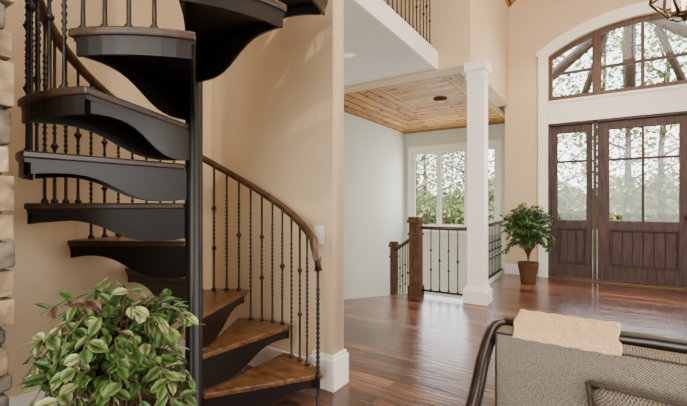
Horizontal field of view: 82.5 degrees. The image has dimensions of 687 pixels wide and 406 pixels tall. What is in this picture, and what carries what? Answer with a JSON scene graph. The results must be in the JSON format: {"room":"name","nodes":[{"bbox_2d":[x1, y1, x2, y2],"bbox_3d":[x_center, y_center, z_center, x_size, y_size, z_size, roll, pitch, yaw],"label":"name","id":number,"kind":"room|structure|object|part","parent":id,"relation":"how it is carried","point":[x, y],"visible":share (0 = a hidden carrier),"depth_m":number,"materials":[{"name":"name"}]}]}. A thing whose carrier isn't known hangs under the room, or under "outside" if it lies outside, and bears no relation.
{"room":"house entrance hall","nodes":[
{"label":"house entrance hall","id":0,"kind":"room"},
{"bbox_2d":[2,0,210,396],"bbox_3d":[-2.668,-1.100,0.826,0.130,4.600,5.660,0,0,33],"label":"wall","id":1,"kind":"structure","parent":0,"point":[44,267],"depth_m":2.30,"materials":[{"name":"beige paint"}]},
{"bbox_2d":[9,340,205,405],"bbox_3d":[-1.461,1.115,2.534,0.020,0.170,1.440,0,0,33],"label":"baseboard","id":2,"kind":"structure","parent":1,"relation":"attached to","point":[24,399],"depth_m":2.15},
{"bbox_2d":[211,0,343,357],"bbox_3d":[-0.585,-1.100,2.922,1.320,4.600,0.130,0,0,33],"label":"wall","id":3,"kind":"structure","parent":0,"point":[277,112],"depth_m":2.71,"materials":[{"name":"beige paint"}]},
{"bbox_2d":[218,333,309,366],"bbox_3d":[-0.643,1.115,2.871,1.020,0.170,0.020,0,0,33],"label":"baseboard","id":4,"kind":"structure","parent":3,"relation":"attached to","point":[267,353],"depth_m":2.80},
{"bbox_2d":[314,226,323,244],"bbox_3d":[-0.162,0.210,2.560,0.075,0.120,0.013,0,0,33],"label":"light switch","id":5,"kind":"object","parent":3,"relation":"attached to","point":[318,230],"visible":0.77,"depth_m":2.55,"materials":[{"name":"white paint"}]},
{"bbox_2d":[310,349,348,392],"bbox_3d":[-0.094,1.087,2.601,0.195,0.225,0.180,0,0,33],"label":"baseboard","id":6,"kind":"structure","parent":3,"relation":"attached to","point":[334,368],"depth_m":2.52,"materials":[{"name":"white wood"}]},
{"bbox_2d":[352,0,437,68],"bbox_3d":[0.471,-1.782,3.838,0.025,0.215,2.560,0,0,33],"label":"trim","id":7,"kind":"structure","parent":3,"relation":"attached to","point":[379,10],"depth_m":3.96,"materials":[{"name":"white paint"}]},
{"bbox_2d":[344,112,405,298],"bbox_3d":[-0.372,0.250,6.810,0.180,7.300,6.610,0,0,33],"label":"wall","id":8,"kind":"structure","parent":0,"point":[374,153],"depth_m":8.13,"materials":[{"name":"paint"}]},
{"bbox_2d":[83,269,686,405],"bbox_3d":[1.591,1.300,2.066,8.600,0.200,12.400,0,0,33],"label":"floor","id":9,"kind":"structure","parent":0,"point":[403,349],"depth_m":3.72,"materials":[{"name":"brown wood"}]},
{"bbox_2d":[0,0,14,405],"bbox_3d":[-1.850,-1.008,0.776,0.855,4.415,1.672,0,0,33],"label":"stone wall","id":10,"kind":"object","parent":9,"relation":"on","point":[7,249],"visible":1,"depth_m":1.23,"materials":[{"name":"beige stone"}]},
{"bbox_2d":[13,277,204,405],"bbox_3d":[-0.724,0.721,1.218,0.544,0.959,0.525,0,0,33],"label":"potted shrub","id":11,"kind":"object","parent":9,"relation":"on","point":[110,359],"visible":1,"depth_m":1.11,"materials":[{"name":"green plant"}]},
{"bbox_2d":[132,397,170,405],"bbox_3d":[-0.704,0.940,1.210,0.340,0.520,0.340,0,0,33],"label":"planter","id":12,"kind":"object","parent":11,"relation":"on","point":[150,400],"depth_m":1.36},
{"bbox_2d":[15,0,327,405],"bbox_3d":[-0.715,-0.845,2.131,1.486,4.090,1.711,0,0,33],"label":"spiral staircase","id":13,"kind":"structure","parent":9,"relation":"on","point":[170,68],"depth_m":1.90,"materials":[{"name":"black metal"}]},
{"bbox_3d":[-0.775,-1.035,2.031,1.398,2.871,1.398,0,0,33],"label":"handrail","id":14,"kind":"part","parent":13,"relation":"part of","materials":[{"name":"brown wood"}]},
{"bbox_2d":[407,216,424,296],"bbox_3d":[0.949,0.690,5.139,0.180,1.020,0.180,0,0,33],"label":"newel post","id":15,"kind":"object","parent":9,"relation":"on","point":[415,286],"visible":0.99,"depth_m":5.08,"materials":[{"name":"brown wood"}]},
{"bbox_3d":[0.949,0.730,5.139,0.140,0.940,0.140,0,0,33],"label":"post","id":16,"kind":"part","parent":15,"relation":"part of","materials":[{"name":"brown wood"}]},
{"bbox_2d":[422,226,466,295],"bbox_3d":[1.268,0.720,4.942,0.570,0.845,0.060,0,0,31],"label":"railing","id":17,"kind":"object","parent":9,"relation":"on","point":[430,228],"visible":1,"depth_m":4.92,"materials":[{"name":"metal"}]},
{"bbox_3d":[1.268,1.130,4.942,0.570,0.024,0.028,0,0,31],"label":"rail","id":18,"kind":"part","parent":17,"relation":"part of","materials":[{"name":"metal"}]},
{"bbox_3d":[1.268,0.320,4.942,0.570,0.046,0.060,0,0,31],"label":"handrail","id":19,"kind":"part","parent":17,"relation":"part of","materials":[{"name":"brown wood"}]},
{"bbox_2d":[463,285,491,305],"bbox_3d":[1.624,1.100,4.746,0.280,0.200,0.280,0,0,33],"label":"base","id":20,"kind":"object","parent":9,"relation":"on","point":[471,295],"visible":0.84,"depth_m":4.63,"materials":[{"name":"white paint"}]},
{"bbox_2d":[467,77,487,287],"bbox_3d":[1.624,-0.240,4.746,0.200,2.480,0.200,0,0,33],"label":"shaft","id":21,"kind":"object","parent":20,"relation":"on","point":[477,89],"visible":1,"depth_m":4.66,"materials":[{"name":"white paint"}]},
{"bbox_2d":[464,59,490,81],"bbox_3d":[1.624,-1.580,4.746,0.260,0.200,0.260,0,0,33],"label":"capital","id":22,"kind":"object","parent":21,"relation":"on","point":[480,68],"visible":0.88,"depth_m":4.65,"materials":[{"name":"white paint"}]},
{"bbox_2d":[488,220,503,279],"bbox_3d":[2.130,0.720,5.812,0.060,0.845,2.140,0,0,33],"label":"railing","id":23,"kind":"object","parent":9,"relation":"on","point":[491,224],"visible":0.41,"depth_m":6.19,"materials":[{"name":"metal"}]},
{"bbox_3d":[2.130,0.320,5.812,0.060,0.046,2.140,0,0,33],"label":"handrail","id":24,"kind":"part","parent":23,"relation":"part of","materials":[{"name":"wood"}]},
{"bbox_2d":[499,203,559,284],"bbox_3d":[2.771,0.593,5.866,0.817,1.214,0.775,0,0,30],"label":"potted ficus","id":25,"kind":"object","parent":9,"relation":"on","point":[526,224],"visible":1,"depth_m":5.76,"materials":[{"name":"green leaves"},{"name":"brown terracotta pot"},{"name":"bark"}]},
{"bbox_2d":[517,261,538,284],"bbox_3d":[2.762,1.042,5.865,0.300,0.315,0.300,0,0,33],"label":"plant pot","id":26,"kind":"object","parent":25,"relation":"attached to","point":[528,270],"depth_m":5.77,"materials":[{"name":"ceramic"}]},
{"bbox_2d":[465,317,686,405],"bbox_3d":[0.574,0.761,0.660,0.802,0.883,0.896,0,0,33],"label":"armchair","id":27,"kind":"object","parent":9,"relation":"on","point":[527,373],"visible":0.87,"depth_m":0.97,"materials":[{"name":"fabric"}]},
{"bbox_2d":[512,309,622,355],"bbox_3d":[0.587,0.443,1.038,0.244,0.277,0.160,0,0,33],"label":"folded throw","id":28,"kind":"object","parent":27,"relation":"on","point":[593,335],"visible":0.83,"depth_m":1.00,"materials":[{"name":"beige fabric"}]},
{"bbox_2d":[585,380,686,405],"bbox_3d":[0.735,0.570,0.738,0.478,0.332,0.138,0,0,33],"label":"throw pillow","id":29,"kind":"object","parent":27,"relation":"on","point":[598,394],"visible":1,"depth_m":0.85,"materials":[{"name":"beige fabric"}]},
{"bbox_2d":[548,275,686,289],"bbox_3d":[4.371,1.188,5.721,2.450,0.025,0.180,0,0,33],"label":"threshold","id":30,"kind":"object","parent":9,"relation":"on","point":[551,276],"visible":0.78,"depth_m":5.79,"materials":[{"name":"brown wood"}]},
{"bbox_3d":[0.199,1.870,5.711,1.720,0.960,1.704,0,0,33],"label":"steps","id":31,"kind":"structure","parent":9,"relation":"attached to","visible":0},
{"bbox_2d":[388,241,399,294],"bbox_3d":[0.759,1.390,5.909,0.130,1.620,0.130,0,0,33],"label":"newel post","id":32,"kind":"object","parent":31,"relation":"on","point":[392,244],"visible":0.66,"depth_m":5.87,"materials":[{"name":"brown wood"}]},
{"bbox_3d":[0.759,1.430,5.909,0.090,1.540,0.090,0,0,33],"label":"post","id":33,"kind":"part","parent":32,"relation":"part of","materials":[{"name":"brown wood"}]},
{"bbox_2d":[393,239,408,293],"bbox_3d":[0.855,0.982,5.553,0.060,1.087,0.600,0,0,-17],"label":"stair railing","id":34,"kind":"object","parent":31,"relation":"on","point":[404,243],"visible":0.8,"depth_m":5.58,"materials":[{"name":"metal"}]},
{"bbox_3d":[0.855,0.580,5.553,0.060,0.282,0.600,0,0,-17],"label":"handrail","id":35,"kind":"part","parent":34,"relation":"part of","materials":[{"name":"brown wood"}]},
{"bbox_2d":[344,0,434,86],"bbox_3d":[-0.472,-1.780,4.456,2.230,0.200,2.560,0,0,33],"label":"ceiling","id":36,"kind":"structure","parent":0,"point":[381,55],"depth_m":4.38,"materials":[{"name":"white paint"}]},
{"bbox_2d":[344,52,356,57],"bbox_3d":[0.062,-1.675,4.441,0.180,0.008,0.180,0,0,33],"label":"recessed light","id":37,"kind":"object","parent":36,"relation":"in","point":[346,54],"visible":0.84,"depth_m":4.42,"materials":[{"name":"white paint"}]},
{"bbox_2d":[383,0,433,47],"bbox_3d":[0.441,-2.395,3.888,0.060,0.915,2.490,0,0,33],"label":"loft railing","id":38,"kind":"object","parent":36,"relation":"on","point":[387,3],"visible":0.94,"depth_m":4.49,"materials":[{"name":"metal"}]},
{"bbox_2d":[385,0,452,68],"bbox_3d":[0.376,-2.540,5.550,2.450,1.720,0.200,0,0,33],"label":"wall","id":39,"kind":"structure","parent":0,"point":[441,11],"depth_m":4.90,"materials":[{"name":"beige paint"}]},
{"bbox_2d":[344,64,463,93],"bbox_3d":[0.481,-1.670,5.511,2.670,0.020,0.250,0,0,33],"label":"header beam","id":40,"kind":"structure","parent":39,"relation":"attached to","point":[455,69],"depth_m":5.23,"materials":[{"name":"white paint"}]},
{"bbox_2d":[344,73,504,133],"bbox_3d":[1.498,-1.805,7.264,2.461,0.250,3.810,0,0,33],"label":"ceiling","id":41,"kind":"structure","parent":0,"point":[409,107],"depth_m":7.41,"materials":[{"name":"brown wood"}]},
{"bbox_2d":[433,96,446,102],"bbox_3d":[1.753,-1.862,7.099,0.250,0.074,0.250,0,0,33],"label":"ceiling light","id":42,"kind":"object","parent":41,"relation":"attached to","point":[440,99],"depth_m":7.03,"materials":[{"name":"brown metal"}]},
{"bbox_2d":[406,106,504,298],"bbox_3d":[2.656,0.800,8.898,2.900,6.200,0.200,0,0,33],"label":"wall","id":43,"kind":"structure","parent":0,"point":[497,131],"depth_m":8.97,"materials":[{"name":"white paint"}]},
{"bbox_2d":[413,146,495,229],"bbox_3d":[2.496,-0.320,8.955,1.930,1.800,0.080,0,0,33],"label":"sash","id":44,"kind":"object","parent":43,"relation":"attached to","point":[438,153],"visible":0.62,"depth_m":9.08,"materials":[{"name":"white paint"}]},
{"bbox_2d":[415,152,493,170],"bbox_3d":[2.496,-0.970,8.955,1.830,0.380,0.020,0,0,33],"label":"muntins","id":45,"kind":"object","parent":44,"relation":"attached to","point":[452,152],"depth_m":9.03,"materials":[{"name":"white paint"}]},
{"bbox_2d":[408,139,500,234],"bbox_3d":[2.455,-0.335,8.892,2.130,2.030,0.030,0,0,33],"label":"window frame","id":46,"kind":"structure","parent":43,"relation":"attached to","point":[497,143],"depth_m":8.84,"materials":[{"name":"white paint"}]},
{"bbox_2d":[453,0,508,103],"bbox_3d":[2.076,-2.540,5.729,0.200,1.720,2.360,0,0,33],"label":"wall","id":47,"kind":"structure","parent":0,"point":[480,27],"depth_m":5.32,"materials":[{"name":"beige paint"}]},
{"bbox_2d":[460,72,508,106],"bbox_3d":[2.144,-1.670,5.833,0.200,0.020,2.110,0,0,33],"label":"trim","id":48,"kind":"structure","parent":47,"relation":"attached to","point":[494,97],"depth_m":6.17,"materials":[{"name":"beige paint"}]},
{"bbox_2d":[505,0,515,7],"bbox_3d":[2.354,-4.418,0.730,5.860,2.295,11.000,0,0,33],"label":"ceiling","id":49,"kind":"structure","parent":0,"point":[509,2],"depth_m":6.56,"materials":[{"name":"brown wood"}]},
{"bbox_2d":[649,0,686,22],"bbox_3d":[2.738,-3.000,3.144,0.462,3.100,0.403,0,0,33],"label":"lantern chandelier","id":50,"kind":"object","parent":49,"relation":"hanging from","point":[679,16],"visible":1,"depth_m":3.20,"materials":[{"name":"brown metal"}]},
{"bbox_2d":[505,0,685,263],"bbox_3d":[5.262,-2.107,5.173,5.860,6.615,0.200,0,0,33],"label":"wall","id":51,"kind":"structure","parent":0,"point":[533,24],"depth_m":6.50,"materials":[{"name":"beige paint"}]},
{"bbox_2d":[505,263,537,275],"bbox_3d":[5.201,1.115,5.081,5.860,0.170,0.020,0,0,33],"label":"baseboard","id":52,"kind":"structure","parent":51,"relation":"attached to","point":[509,268],"depth_m":6.61,"materials":[{"name":"white paint"}]},
{"bbox_2d":[551,123,592,278],"bbox_3d":[3.614,-0.030,6.217,0.570,2.400,0.062,0,0,33],"label":"sidelight","id":53,"kind":"object","parent":51,"relation":"attached to","point":[574,238],"visible":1,"depth_m":6.19,"materials":[{"name":"brown wood"}]},
{"bbox_3d":[3.607,0.680,6.197,0.390,0.560,0.020,0,0,33],"label":"panel mould","id":54,"kind":"part","parent":53,"relation":"part of","materials":[{"name":"brown wood"}]},
{"bbox_3d":[3.629,0.680,6.230,0.410,0.580,0.010,0,0,33],"label":"panel","id":55,"kind":"part","parent":53,"relation":"part of","materials":[{"name":"brown wood"}]},
{"bbox_2d":[536,0,686,279],"bbox_3d":[4.360,-0.845,5.704,2.790,4.090,0.180,0,0,33],"label":"door frame","id":56,"kind":"structure","parent":51,"relation":"attached to","point":[641,8],"depth_m":6.26,"materials":[{"name":"white paint"}]},
{"bbox_2d":[548,87,686,123],"bbox_3d":[4.371,-1.455,5.721,2.450,0.370,0.140,0,0,33],"label":"band","id":57,"kind":"object","parent":51,"relation":"attached to","point":[676,98],"visible":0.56,"depth_m":5.81,"materials":[{"name":"white paint"}]},
{"bbox_2d":[548,84,686,123],"bbox_3d":[4.327,-1.455,5.654,2.450,0.370,0.020,0,0,33],"label":"beads","id":58,"kind":"object","parent":57,"relation":"attached to","point":[681,85],"depth_m":5.79},
{"bbox_2d":[548,11,686,100],"bbox_3d":[4.371,-2.180,5.721,2.450,1.080,0.080,0,0,33],"label":"window","id":59,"kind":"structure","parent":51,"relation":"in","point":[656,16],"depth_m":5.90,"materials":[{"name":"brown wood"}]},
{"bbox_2d":[594,30,599,94],"bbox_3d":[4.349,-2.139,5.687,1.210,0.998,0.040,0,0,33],"label":"mullion","id":60,"kind":"object","parent":59,"relation":"attached to","point":[596,32],"visible":0.97,"depth_m":5.97,"materials":[{"name":"brown wood"}]},
{"bbox_2d":[597,114,686,286],"bbox_3d":[4.373,-0.030,5.725,1.120,2.400,0.055,0,0,33],"label":"door","id":61,"kind":"structure","parent":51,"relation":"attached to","point":[604,271],"depth_m":5.72,"materials":[{"name":"brown wood"}]},
{"bbox_2d":[612,231,675,268],"bbox_3d":[4.374,0.680,5.726,0.744,0.500,0.028,0,0,33],"label":"panel boards","id":62,"kind":"object","parent":61,"relation":"attached to","point":[656,250],"visible":1,"depth_m":5.70,"materials":[{"name":"brown wood"}]},
{"bbox_2d":[609,229,679,271],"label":"panel molding","id":63,"kind":"structure","parent":61,"relation":"attached to","point":[611,231],"depth_m":5.70,"materials":[{"name":"brown wood"}]},
{"bbox_2d":[553,19,686,92],"bbox_3d":[5.860,-1.436,7.997,4.597,5.311,0.234,0,0,33],"label":"truss","id":64,"kind":"object","parent":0,"point":[680,28],"depth_m":7.94,"materials":[{"name":"brown wood"}]},
{"label":"outside","id":65,"kind":"structure","parent":0,"visible":0},
{"bbox_2d":[423,221,493,226],"bbox_3d":[21.177,1.725,32.362,120.000,0.150,62.650,0,0,33],"label":"ground","id":66,"kind":"structure","parent":65,"point":[429,223],"depth_m":30.09,"materials":[{"name":"green plant"}]},
{"bbox_2d":[417,198,432,221],"bbox_3d":[5.525,0.483,32.269,4.413,2.441,2.922,0,0,-35],"label":"shrub","id":67,"kind":"object","parent":66,"relation":"on","point":[418,212],"visible":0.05,"depth_m":31.54,"materials":[{"name":"green plant"}]},
{"bbox_2d":[417,185,434,222],"bbox_3d":[4.998,-0.218,33.263,7.080,3.959,4.562,0,0,-13],"label":"shrub","id":68,"kind":"object","parent":66,"relation":"on","point":[418,185],"visible":0.05,"depth_m":32.47,"materials":[{"name":"green plant"}]},
{"bbox_2d":[417,156,435,212],"bbox_3d":[3.649,-3.004,24.441,4.043,9.337,4.111,0,0,6],"label":"tree","id":69,"kind":"object","parent":66,"relation":"on","point":[419,156],"visible":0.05,"depth_m":23.90,"materials":[{"name":"green plant"}]},
{"bbox_2d":[417,195,451,223],"bbox_3d":[7.066,0.512,32.688,2.844,2.447,4.376,0,0,-39],"label":"shrub","id":70,"kind":"object","parent":66,"relation":"on","point":[448,219],"visible":0.17,"depth_m":31.48,"materials":[{"name":"green plant"}]},
{"bbox_2d":[416,155,459,216],"bbox_3d":[3.324,-3.004,18.725,4.111,9.337,4.043,0,0,2],"label":"tree","id":71,"kind":"object","parent":66,"relation":"on","point":[426,182],"visible":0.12,"depth_m":18.40,"materials":[{"name":"green plant"}]},
{"bbox_2d":[417,154,460,224],"bbox_3d":[5.560,-4.687,25.643,4.248,12.700,4.273,0,0,27],"label":"tree","id":72,"kind":"object","parent":66,"relation":"on","point":[425,174],"visible":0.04,"depth_m":25.66,"materials":[{"name":"green plant"}]},
{"bbox_2d":[417,153,463,206],"bbox_3d":[4.516,-4.687,19.272,4.248,12.700,4.273,0,0,16],"label":"tree","id":73,"kind":"object","parent":66,"relation":"on","point":[453,188],"visible":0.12,"depth_m":18.97,"materials":[{"name":"green plant"}]},
{"bbox_2d":[417,152,463,211],"bbox_3d":[5.789,-3.276,24.136,4.186,9.881,4.274,0,0,-23],"label":"tree","id":74,"kind":"object","parent":66,"relation":"on","point":[421,191],"visible":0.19,"depth_m":23.78,"materials":[{"name":"green plant"}]},
{"bbox_2d":[429,191,460,222],"bbox_3d":[8.786,0.339,33.557,3.208,2.784,4.979,0,0,34],"label":"shrub","id":75,"kind":"object","parent":66,"relation":"on","point":[444,202],"visible":0.09,"depth_m":32.24,"materials":[{"name":"green plant"}]},
{"bbox_2d":[430,195,462,222],"bbox_3d":[9.404,0.486,32.566,4.401,2.435,2.914,0,0,6],"label":"shrub","id":76,"kind":"object","parent":66,"relation":"on","point":[454,195],"visible":0.15,"depth_m":31.90,"materials":[{"name":"green plant"}]},
{"bbox_2d":[419,151,493,216],"bbox_3d":[5.376,-3.004,17.020,4.080,9.337,4.113,0,0,12],"label":"tree","id":77,"kind":"object","parent":66,"relation":"on","point":[461,155],"visible":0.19,"depth_m":16.94,"materials":[{"name":"green plant"}]},
{"bbox_2d":[425,153,493,212],"bbox_3d":[6.253,-3.276,20.031,4.187,9.881,4.274,0,0,-34],"label":"tree","id":78,"kind":"object","parent":66,"relation":"on","point":[431,179],"visible":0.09,"depth_m":19.94,"materials":[{"name":"green plant"}]},
{"bbox_2d":[444,185,489,218],"bbox_3d":[10.924,0.045,33.201,6.155,3.442,4.000,0,0,17],"label":"shrub","id":79,"kind":"object","parent":66,"relation":"on","point":[459,191],"visible":0.04,"depth_m":33.07,"materials":[{"name":"green plant"}]},
{"bbox_2d":[452,175,493,223],"bbox_3d":[11.284,-0.194,30.023,4.602,3.845,6.951,0,0,-30],"label":"shrub","id":80,"kind":"object","parent":66,"relation":"on","point":[455,218],"visible":0.14,"depth_m":29.99,"materials":[{"name":"green plant"}]},
{"bbox_2d":[490,134,568,206],"bbox_3d":[10.450,-4.687,21.961,4.248,12.700,4.273,0,0,3],"label":"tree","id":81,"kind":"object","parent":66,"relation":"on","point":[559,134],"visible":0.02,"depth_m":21.47,"materials":[{"name":"green plant"}]},
{"bbox_2d":[553,54,585,215],"bbox_3d":[9.034,-3.276,17.469,4.274,9.881,4.186,0,0,-25],"label":"tree","id":82,"kind":"object","parent":66,"relation":"on","point":[559,81],"visible":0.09,"depth_m":16.75,"materials":[{"name":"green plant"}]},
{"bbox_2d":[558,181,585,219],"bbox_3d":[14.397,0.048,27.560,6.143,3.436,3.992,0,0,2],"label":"shrub","id":83,"kind":"object","parent":66,"relation":"on","point":[564,185],"visible":0.15,"depth_m":26.56,"materials":[{"name":"green plant"}]},
{"bbox_2d":[558,186,585,219],"bbox_3d":[17.165,0.177,29.838,3.602,3.125,5.590,0,0,29],"label":"shrub","id":84,"kind":"object","parent":66,"relation":"on","point":[569,188],"visible":0.04,"depth_m":28.96,"materials":[{"name":"green plant"}]},
{"bbox_2d":[553,45,616,220],"bbox_3d":[8.150,-3.004,15.364,4.111,9.337,4.043,0,0,-10],"label":"tree","id":85,"kind":"object","parent":66,"relation":"on","point":[578,64],"visible":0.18,"depth_m":14.67,"materials":[{"name":"green plant"}]},
{"bbox_2d":[558,33,650,206],"bbox_3d":[13.423,-4.687,20.210,4.248,12.700,4.273,0,0,-36],"label":"tree","id":86,"kind":"object","parent":66,"relation":"on","point":[607,45],"visible":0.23,"depth_m":19.98,"materials":[{"name":"green plant"}]},
{"bbox_2d":[580,174,657,221],"bbox_3d":[18.186,-0.112,25.906,6.679,3.734,4.304,0,0,-36],"label":"shrub","id":87,"kind":"object","parent":66,"relation":"on","point":[621,185],"visible":0.2,"depth_m":24.39,"materials":[{"name":"green plant"}]},
{"bbox_2d":[566,22,678,220],"bbox_3d":[10.964,-3.276,15.279,4.186,9.881,4.274,0,0,-25],"label":"tree","id":88,"kind":"object","parent":66,"relation":"on","point":[627,176],"visible":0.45,"depth_m":15.12,"materials":[{"name":"green plant"}]},
{"bbox_2d":[609,186,678,221],"bbox_3d":[19.044,0.286,25.442,3.410,2.849,5.150,0,0,-27],"label":"shrub","id":89,"kind":"object","parent":66,"relation":"on","point":[654,211],"visible":0.2,"depth_m":24.07,"materials":[{"name":"green plant"}]},
{"bbox_2d":[609,23,686,221],"bbox_3d":[12.555,-3.004,15.356,4.055,9.337,4.106,0,0,-36],"label":"tree","id":90,"kind":"object","parent":66,"relation":"on","point":[662,211],"visible":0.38,"depth_m":15.34,"materials":[{"name":"green plant"}]},
{"bbox_2d":[631,181,678,221],"bbox_3d":[20.319,0.116,25.638,3.825,3.291,5.885,0,0,45],"label":"shrub","id":91,"kind":"object","parent":66,"relation":"on","point":[651,186],"visible":0.11,"depth_m":24.34,"materials":[{"name":"green plant"}]},
{"bbox_2d":[625,22,686,208],"bbox_3d":[12.038,-4.687,12.955,4.248,12.700,4.273,0,0,-36],"label":"tree","id":92,"kind":"object","parent":66,"relation":"on","point":[650,32],"visible":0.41,"depth_m":13.59,"materials":[{"name":"green plant"}]},
{"bbox_2d":[639,172,678,220],"bbox_3d":[22.357,-0.271,26.923,7.279,4.070,4.690,0,0,-41],"label":"shrub","id":93,"kind":"object","parent":66,"relation":"on","point":[668,175],"visible":0.06,"depth_m":26.15,"materials":[{"name":"green plant"}]},
{"bbox_2d":[653,186,678,221],"bbox_3d":[21.123,0.215,23.124,3.586,2.997,5.417,0,0,-45],"label":"shrub","id":94,"kind":"object","parent":66,"relation":"on","point":[676,193],"visible":0.17,"depth_m":23.40,"materials":[{"name":"green plant"}]},
{"bbox_2d":[667,158,678,215],"bbox_3d":[15.201,-3.276,15.307,4.274,9.881,4.186,0,0,-26],"label":"tree","id":95,"kind":"object","parent":66,"relation":"on","point":[677,158],"visible":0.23,"depth_m":16.39,"materials":[{"name":"green plant"}]}
]}

